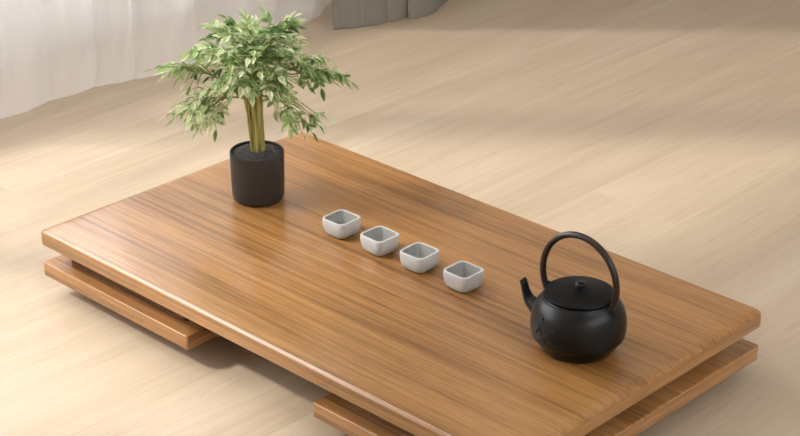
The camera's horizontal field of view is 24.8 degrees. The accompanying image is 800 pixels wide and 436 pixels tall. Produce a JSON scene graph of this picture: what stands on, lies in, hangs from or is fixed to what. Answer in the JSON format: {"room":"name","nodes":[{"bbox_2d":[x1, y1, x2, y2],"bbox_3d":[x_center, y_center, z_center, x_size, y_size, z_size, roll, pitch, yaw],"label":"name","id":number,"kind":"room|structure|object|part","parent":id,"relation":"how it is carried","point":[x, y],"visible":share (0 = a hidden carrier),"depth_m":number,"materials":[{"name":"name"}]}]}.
{"room":"living room","nodes":[
{"label":"living room","id":0,"kind":"room"},
{"bbox_2d":[0,0,799,435],"bbox_3d":[0.296,0.576,2.771,5.400,0.060,9.500,22,33,39],"label":"floor","id":1,"kind":"structure","parent":0,"point":[665,134],"depth_m":4.19,"materials":[{"name":"brown wood"}]},
{"bbox_2d":[0,0,330,118],"bbox_3d":[-0.612,-1.595,4.129,0.123,2.700,1.326,23,34,39],"label":"sheer curtain","id":2,"kind":"object","parent":1,"relation":"on","point":[50,50],"visible":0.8,"depth_m":4.52,"materials":[{"name":"white fabric"}]},
{"bbox_2d":[332,0,407,29],"bbox_3d":[-0.074,-1.756,4.467,0.235,2.701,0.047,-14,29,-27],"label":"drape","id":3,"kind":"object","parent":1,"relation":"on","point":[346,14],"visible":1,"depth_m":5.01,"materials":[{"name":"grey fabric"}]},
{"bbox_2d":[41,132,760,435],"bbox_3d":[-0.028,0.156,3.423,1.208,0.140,0.700,22,33,39],"label":"table","id":4,"kind":"object","parent":1,"relation":"on","point":[399,351],"visible":0.86,"depth_m":3.30,"materials":[{"name":"brown wood"}]},
{"bbox_2d":[142,5,358,206],"bbox_3d":[-0.293,-0.221,3.578,0.429,0.408,0.201,0,25,0],"label":"potted plant","id":5,"kind":"object","parent":4,"relation":"on","point":[256,164],"visible":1,"depth_m":3.55,"materials":[{"name":"green plant"}]},
{"bbox_3d":[-0.297,-0.184,3.602,0.023,0.130,0.012,0,25,0],"label":"stem","id":6,"kind":"part","parent":5,"relation":"part of","materials":[{"name":"green plant"}]},
{"bbox_3d":[-0.287,-0.188,3.597,0.019,0.141,0.012,0,25,0],"label":"stem","id":7,"kind":"part","parent":5,"relation":"part of","materials":[{"name":"green plant"}]},
{"bbox_3d":[-0.286,-0.088,3.652,0.109,0.104,0.109,0,25,0],"label":"pot","id":8,"kind":"part","parent":5,"relation":"part of","materials":[{"name":"black ceramic"}]},
{"bbox_3d":[-0.278,-0.186,3.601,0.013,0.134,0.013,0,25,0],"label":"stem","id":9,"kind":"part","parent":5,"relation":"part of","materials":[{"name":"green plant"}]},
{"bbox_3d":[-0.275,-0.192,3.606,0.013,0.140,0.012,0,25,0],"label":"stem","id":10,"kind":"part","parent":5,"relation":"part of","materials":[{"name":"green plant"}]},
{"bbox_2d":[322,209,360,238],"bbox_3d":[-0.113,0.015,3.515,0.059,0.036,0.059,22,33,38],"label":"tea cup","id":11,"kind":"object","parent":4,"relation":"on","point":[341,223],"visible":1,"depth_m":3.50,"materials":[{"name":"grey ceramic"}]},
{"bbox_2d":[360,226,398,255],"bbox_3d":[-0.038,0.046,3.448,0.059,0.036,0.059,-22,33,-38],"label":"tea cup","id":12,"kind":"object","parent":4,"relation":"on","point":[378,240],"visible":1,"depth_m":3.44,"materials":[{"name":"grey ceramic"}]},
{"bbox_2d":[400,242,438,272],"bbox_3d":[0.036,0.077,3.385,0.059,0.036,0.059,21,33,37],"label":"tea cup","id":13,"kind":"object","parent":4,"relation":"on","point":[418,257],"visible":1,"depth_m":3.37,"materials":[{"name":"grey ceramic"}]},
{"bbox_2d":[443,261,483,292],"bbox_3d":[0.116,0.110,3.314,0.059,0.036,0.059,22,33,39],"label":"tea cup","id":14,"kind":"object","parent":4,"relation":"on","point":[461,276],"visible":1,"depth_m":3.30,"materials":[{"name":"grey ceramic"}]},
{"bbox_2d":[519,231,626,363],"bbox_3d":[0.303,0.120,3.084,0.165,0.216,0.182,-5,26,-10],"label":"kettle","id":15,"kind":"object","parent":4,"relation":"on","point":[574,319],"visible":1,"depth_m":3.04,"materials":[{"name":"black metal"}]},
{"bbox_3d":[0.235,0.144,3.151,0.069,0.076,0.034,20,32,36],"label":"spout","id":16,"kind":"part","parent":15,"relation":"part of","materials":[{"name":"metal"}]},
{"bbox_3d":[0.304,0.126,3.077,0.121,0.014,0.121,20,32,36],"label":"lid","id":17,"kind":"part","parent":15,"relation":"part of","materials":[{"name":"metal"}]},
{"bbox_3d":[0.302,0.083,3.058,0.162,0.126,0.012,20,32,36],"label":"handle","id":18,"kind":"part","parent":15,"relation":"part of","materials":[{"name":"black metal"}]},
{"bbox_3d":[0.304,0.114,3.071,0.019,0.014,0.019,20,32,36],"label":"knob","id":19,"kind":"part","parent":15,"relation":"part of","materials":[{"name":"metal"}]},
{"bbox_2d":[409,0,447,18],"bbox_3d":[0.107,-1.825,4.613,0.058,2.701,0.286,12,28,23],"label":"drape","id":20,"kind":"object","parent":1,"relation":"on","point":[418,8],"visible":1,"depth_m":5.09,"materials":[{"name":"grey fabric"}]}
]}

